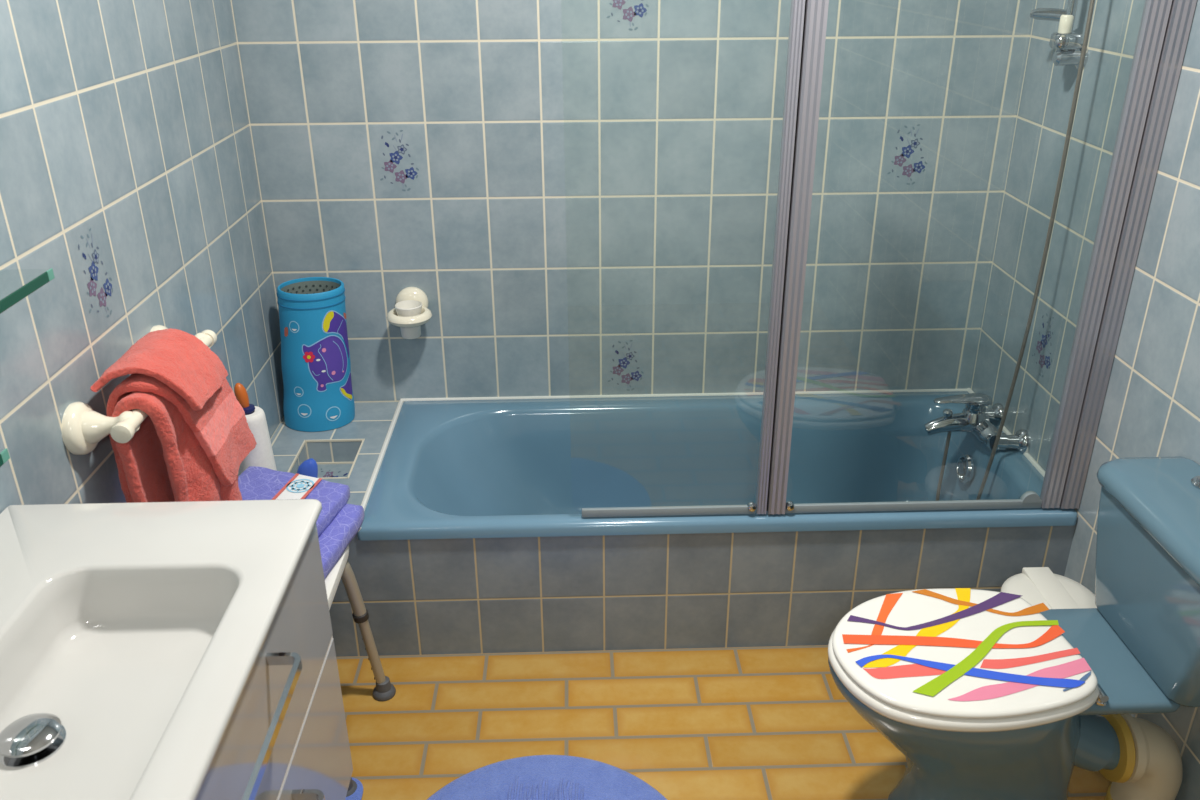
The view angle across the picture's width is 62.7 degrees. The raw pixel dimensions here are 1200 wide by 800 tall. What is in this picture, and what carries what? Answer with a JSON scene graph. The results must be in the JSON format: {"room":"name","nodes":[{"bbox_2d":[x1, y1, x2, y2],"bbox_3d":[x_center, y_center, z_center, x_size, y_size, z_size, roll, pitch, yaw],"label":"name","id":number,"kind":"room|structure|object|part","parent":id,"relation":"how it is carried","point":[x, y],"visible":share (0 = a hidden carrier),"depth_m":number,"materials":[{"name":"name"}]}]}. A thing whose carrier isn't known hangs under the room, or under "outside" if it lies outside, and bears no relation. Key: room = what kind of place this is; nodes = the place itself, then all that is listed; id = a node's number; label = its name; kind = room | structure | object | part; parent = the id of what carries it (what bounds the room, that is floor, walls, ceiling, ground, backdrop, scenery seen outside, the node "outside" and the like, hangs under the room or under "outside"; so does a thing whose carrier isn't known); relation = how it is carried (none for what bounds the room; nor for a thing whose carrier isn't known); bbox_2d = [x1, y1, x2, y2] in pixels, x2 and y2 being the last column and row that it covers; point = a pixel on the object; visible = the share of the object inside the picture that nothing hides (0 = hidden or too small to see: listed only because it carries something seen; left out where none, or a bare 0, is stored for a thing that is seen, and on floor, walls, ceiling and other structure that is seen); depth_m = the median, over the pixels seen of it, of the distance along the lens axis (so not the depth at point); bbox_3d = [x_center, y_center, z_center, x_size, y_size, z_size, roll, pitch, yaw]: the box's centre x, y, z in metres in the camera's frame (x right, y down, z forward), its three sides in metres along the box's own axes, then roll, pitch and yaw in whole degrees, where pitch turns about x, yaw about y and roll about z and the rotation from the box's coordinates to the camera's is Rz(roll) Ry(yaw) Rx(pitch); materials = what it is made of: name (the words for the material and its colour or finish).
{"room":"bathroom","nodes":[
{"label":"bathroom","id":0,"kind":"room"},
{"bbox_2d":[0,0,283,513],"bbox_3d":[-0.911,-0.074,1.090,0.081,2.610,3.250,-1,25,-1],"label":"wall","id":1,"kind":"structure","parent":0,"point":[128,172],"depth_m":1.79,"materials":[{"name":"blue tile"}]},
{"bbox_2d":[0,448,9,466],"bbox_3d":[-0.814,0.204,1.006,0.101,0.023,0.620,-1,25,-1],"label":"glass shelf","id":2,"kind":"object","parent":1,"relation":"attached to","point":[4,455],"visible":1,"depth_m":1.28,"materials":[{"name":"green glass"}]},
{"bbox_2d":[0,268,54,313],"bbox_3d":[-0.822,-0.047,1.125,0.101,0.023,0.620,-1,25,-1],"label":"glass shelf","id":3,"kind":"object","parent":1,"relation":"attached to","point":[33,285],"visible":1,"depth_m":1.33,"materials":[{"name":"green glass"}]},
{"bbox_2d":[61,325,216,454],"bbox_3d":[-0.833,-0.029,1.820,0.120,0.089,0.460,-1,25,-1],"label":"towel bar","id":4,"kind":"object","parent":1,"relation":"attached to","point":[82,428],"visible":0.67,"depth_m":1.64,"materials":[{"name":"beige ceramic"}]},
{"bbox_2d":[112,391,241,501],"bbox_3d":[-0.772,0.118,1.821,0.119,0.370,0.231,-1,25,-1],"label":"towel","id":5,"kind":"object","parent":4,"relation":"hanging from","point":[164,460],"visible":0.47,"depth_m":1.74,"materials":[{"name":"fabric"}]},
{"bbox_2d":[106,373,256,502],"bbox_3d":[-0.775,0.032,1.831,0.168,0.254,0.253,-1,25,-1],"label":"towel","id":6,"kind":"object","parent":4,"relation":"hanging from","point":[221,428],"visible":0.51,"depth_m":1.81,"materials":[{"name":"fabric"}]},
{"bbox_2d":[90,328,227,410],"bbox_3d":[-0.777,-0.048,1.749,0.162,0.102,0.207,-1,25,-1],"label":"towel","id":7,"kind":"object","parent":6,"relation":"on","point":[178,359],"visible":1,"depth_m":1.73,"materials":[{"name":"fabric"}]},
{"bbox_2d":[196,524,352,799],"bbox_3d":[-0.614,0.571,1.207,0.498,0.514,0.798,-1,25,-1],"label":"vanity cabinet","id":8,"kind":"object","parent":1,"relation":"attached to","point":[285,737],"visible":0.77,"depth_m":1.33,"materials":[{"name":"grey paint"}]},
{"bbox_2d":[0,499,321,799],"bbox_3d":[-0.632,0.366,1.109,0.461,0.092,0.827,-1,25,-1],"label":"washbasin","id":9,"kind":"object","parent":8,"relation":"in","point":[133,635],"visible":1,"depth_m":1.27,"materials":[{"name":"white ceramic"}]},
{"bbox_3d":[-0.388,0.395,1.076,0.046,0.014,0.345,-1,25,-1],"label":"handle","id":10,"kind":"part","parent":8,"relation":"part of","materials":[{"name":"silver metal"}]},
{"bbox_3d":[-0.387,0.604,1.174,0.046,0.014,0.345,-1,25,-1],"label":"handle","id":11,"kind":"part","parent":8,"relation":"part of","materials":[{"name":"silver metal"}]},
{"bbox_3d":[-0.419,0.673,1.260,0.018,0.280,0.798,-1,25,-1],"label":"drawer","id":12,"kind":"part","parent":8,"relation":"part of","materials":[{"name":"grey paint"}]},
{"bbox_2d":[271,402,398,505],"bbox_3d":[-0.743,0.197,2.630,0.322,0.093,0.700,-1,25,-1],"label":"ledge","id":13,"kind":"object","parent":1,"relation":"attached to","point":[348,454],"visible":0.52,"depth_m":2.72,"materials":[{"name":"blue tile"}]},
{"bbox_2d":[234,383,276,474],"bbox_3d":[-0.809,0.115,2.300,0.093,0.338,0.093,-1,25,-1],"label":"bottle","id":14,"kind":"object","parent":13,"relation":"on","point":[262,455],"visible":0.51,"depth_m":2.26,"materials":[{"name":"plastic"}]},
{"bbox_3d":[-0.816,-0.008,2.243,0.028,0.067,0.027,-1,25,-1],"label":"wooden knob","id":15,"kind":"part","parent":14,"relation":"part of","materials":[{"name":"orange wood"}]},
{"bbox_3d":[-0.810,0.073,2.280,0.038,0.131,0.038,-1,25,-1],"label":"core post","id":16,"kind":"part","parent":14,"relation":"part of","materials":[{"name":"blue plastic"}]},
{"bbox_2d":[297,458,317,477],"bbox_3d":[-0.729,0.185,2.454,0.053,0.078,0.039,-1,25,-1],"label":"scrub brush","id":17,"kind":"object","parent":13,"relation":"on","point":[309,467],"visible":0.47,"depth_m":2.44,"materials":[{"name":"blue plastic"}]},
{"bbox_2d":[277,277,354,431],"bbox_3d":[-0.798,-0.128,2.744,0.211,0.399,0.170,-1,25,-1],"label":"canister","id":18,"kind":"object","parent":13,"relation":"on","point":[315,354],"visible":1,"depth_m":2.69,"materials":[{"name":"blue plastic"}]},
{"bbox_2d":[231,0,1035,402],"bbox_3d":[0.095,-0.796,2.623,2.192,2.610,0.081,-1,25,-1],"label":"wall","id":19,"kind":"structure","parent":0,"point":[580,196],"depth_m":2.67,"materials":[{"name":"blue tile"}]},
{"bbox_2d":[387,287,431,338],"bbox_3d":[-0.531,-0.237,2.746,0.125,0.123,0.134,-1,25,-1],"label":"cup holder","id":20,"kind":"object","parent":19,"relation":"attached to","point":[411,311],"visible":1,"depth_m":2.74,"materials":[{"name":"beige ceramic"}]},
{"bbox_2d":[329,515,1077,656],"bbox_3d":[0.122,0.450,2.417,2.032,0.366,0.050,-1,25,-1],"label":"wall","id":21,"kind":"structure","parent":0,"point":[748,589],"depth_m":2.39,"materials":[{"name":"blue tile"}]},
{"bbox_2d":[336,645,1111,799],"bbox_3d":[0.151,1.053,1.651,2.192,0.080,3.250,-1,25,-1],"label":"floor","id":22,"kind":"structure","parent":0,"point":[768,722],"depth_m":2.24,"materials":[{"name":"tile"}]},
{"bbox_2d":[345,777,362,799],"bbox_3d":[-0.618,0.870,1.943,0.254,0.011,0.320,-1,25,-1],"label":"bath mat","id":23,"kind":"object","parent":22,"relation":"on","point":[357,795],"visible":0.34,"depth_m":2.05,"materials":[{"name":"blue fabric"}]},
{"bbox_2d":[325,545,395,796],"bbox_3d":[-0.679,0.558,2.098,0.396,0.448,0.428,-1,25,-1],"label":"stool","id":24,"kind":"object","parent":22,"relation":"on","point":[384,690],"visible":0.21,"depth_m":2.20,"materials":[{"name":"white plastic"}]},
{"bbox_2d":[238,466,364,578],"bbox_3d":[-0.690,0.268,2.093,0.320,0.083,0.373,3,25,8],"label":"folded towel","id":25,"kind":"object","parent":24,"relation":"on","point":[338,522],"visible":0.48,"depth_m":2.14,"materials":[{"name":"purple fabric"}]},
{"bbox_3d":[-0.700,0.377,1.997,0.332,0.034,0.400,-1,25,-1],"label":"seat","id":26,"kind":"part","parent":24,"relation":"part of","materials":[{"name":"white plastic"}]},
{"bbox_3d":[-0.555,0.508,2.228,0.113,0.407,0.036,-5,25,-9],"label":"leg","id":27,"kind":"part","parent":24,"relation":"part of","materials":[{"name":"metal"}]},
{"bbox_2d":[427,755,666,799],"bbox_3d":[-0.111,0.901,1.857,0.624,0.022,0.624,-1,25,-1],"label":"round rug","id":28,"kind":"object","parent":22,"relation":"on","point":[536,777],"visible":1,"depth_m":2.06,"materials":[{"name":"blue fabric"}]},
{"bbox_2d":[357,391,1076,540],"bbox_3d":[0.275,0.291,2.701,1.706,0.346,0.707,-1,25,-1],"label":"bathtub","id":29,"kind":"object","parent":22,"relation":"on","point":[491,468],"visible":0.71,"depth_m":2.89,"materials":[{"name":"blue ceramic"}]},
{"bbox_2d":[358,388,1044,531],"bbox_3d":[0.272,0.136,2.631,1.718,0.020,0.710,-1,25,-1],"label":"sealant","id":30,"kind":"structure","parent":29,"relation":"attached to","point":[1028,456],"depth_m":2.93,"materials":[{"name":"white plastic"}]},
{"bbox_2d":[828,457,1199,799],"bbox_3d":[0.786,0.516,1.848,0.729,0.719,0.484,-1,25,-1],"label":"toilet","id":31,"kind":"object","parent":22,"relation":"on","point":[983,694],"visible":1,"depth_m":1.77,"materials":[{"name":"blue ceramic"}]},
{"bbox_3d":[0.682,0.664,1.908,0.510,0.402,0.340,-1,25,-1],"label":"bowl","id":32,"kind":"part","parent":31,"relation":"part of","materials":[{"name":"blue ceramic"}]},
{"bbox_3d":[0.649,0.472,1.811,0.455,0.026,0.367,-1,25,-1],"label":"seat","id":33,"kind":"part","parent":31,"relation":"part of","materials":[{"name":"white plastic"}]},
{"bbox_3d":[0.649,0.452,1.802,0.443,0.016,0.355,-1,25,-1],"label":"lid","id":34,"kind":"part","parent":31,"relation":"part of","materials":[{"name":"plastic"}]},
{"bbox_3d":[1.056,0.222,1.719,0.184,0.049,0.484,-1,25,-1],"label":"cistern lid","id":35,"kind":"part","parent":31,"relation":"part of","materials":[{"name":"blue ceramic"}]},
{"bbox_2d":[1000,567,1096,608],"bbox_3d":[0.986,0.564,2.205,0.208,0.328,0.208,-1,25,-1],"label":"waste bin","id":36,"kind":"object","parent":22,"relation":"on","point":[1036,585],"visible":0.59,"depth_m":2.15,"materials":[{"name":"white plastic"}]},
{"bbox_2d":[1099,714,1182,799],"bbox_3d":[1.069,0.726,1.949,0.161,0.248,0.136,-1,25,-1],"label":"pipe","id":37,"kind":"object","parent":22,"relation":"on","point":[1149,767],"visible":0.87,"depth_m":1.89,"materials":[{"name":"plastic"}]},
{"bbox_2d":[970,0,1199,799],"bbox_3d":[1.199,-0.112,1.141,0.081,2.610,3.250,-1,25,-1],"label":"wall","id":38,"kind":"structure","parent":0,"point":[1151,407],"depth_m":2.26,"materials":[{"name":"blue tile"}]},
{"bbox_2d":[582,0,1196,516],"bbox_3d":[0.530,-0.381,2.032,1.201,1.427,0.031,-1,25,-1],"label":"screen","id":39,"kind":"object","parent":38,"relation":"attached to","point":[1165,25],"visible":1,"depth_m":2.08,"materials":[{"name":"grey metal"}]},
{"bbox_3d":[0.357,0.251,2.316,0.021,0.021,0.021,-1,25,-1],"label":"hinge knob","id":40,"kind":"part","parent":39,"relation":"part of","materials":[{"name":"silver metal"}]},
{"bbox_3d":[0.447,0.250,2.318,0.021,0.021,0.021,-1,25,-1],"label":"hinge knob","id":41,"kind":"part","parent":39,"relation":"part of","materials":[{"name":"silver metal"}]},
{"bbox_2d":[924,393,1030,453],"bbox_3d":[1.006,0.050,2.673,0.244,0.139,0.236,-1,25,-1],"label":"mixer tap","id":42,"kind":"object","parent":38,"relation":"attached to","point":[975,418],"visible":0.99,"depth_m":2.64,"materials":[{"name":"silver metal"}]},
{"bbox_3d":[0.941,0.039,2.666,0.026,0.029,0.026,-1,25,-1],"label":"diverter knob","id":43,"kind":"part","parent":42,"relation":"part of","materials":[{"name":"silver metal"}]},
{"bbox_3d":[0.967,0.061,2.677,0.167,0.072,0.068,-1,25,-1],"label":"spout","id":44,"kind":"part","parent":42,"relation":"part of","materials":[{"name":"silver metal"}]},
{"bbox_3d":[0.975,0.001,2.649,0.152,0.028,0.060,-1,25,-1],"label":"lever","id":45,"kind":"part","parent":42,"relation":"part of","materials":[{"name":"silver metal"}]},
{"bbox_2d":[1030,0,1088,68],"bbox_3d":[1.067,-1.106,2.166,0.096,0.714,0.132,-7,26,-13],"label":"shower rail","id":46,"kind":"object","parent":38,"relation":"attached to","point":[1067,43],"visible":0.98,"depth_m":2.26,"materials":[{"name":"silver metal"}]},
{"bbox_3d":[1.044,-0.894,2.284,0.029,0.029,0.091,-19,31,-34],"label":"lever","id":47,"kind":"part","parent":46,"relation":"part of","materials":[{"name":"silver metal"}]},
{"bbox_3d":[1.049,-0.814,2.238,0.030,0.030,0.027,13,28,26],"label":"clamp knob","id":48,"kind":"part","parent":46,"relation":"part of","materials":[{"name":"silver metal"}]},
{"bbox_3d":[1.071,-1.098,2.139,0.021,0.705,0.021,-1,25,-1],"label":"rail","id":49,"kind":"part","parent":46,"relation":"part of","materials":[{"name":"silver metal"}]},
{"bbox_3d":[0.996,-1.306,1.974,0.091,0.227,0.080,-1,25,-1],"label":"shower","id":50,"kind":"object","parent":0,"visible":0},
{"bbox_2d":[935,0,1094,500],"bbox_3d":[0.985,-0.390,2.370,0.177,1.777,0.089,22,33,39],"label":"shower hose","id":51,"kind":"object","parent":50,"relation":"hanging from","point":[1091,5],"visible":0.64,"depth_m":2.35,"materials":[{"name":"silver metal"}]}
]}

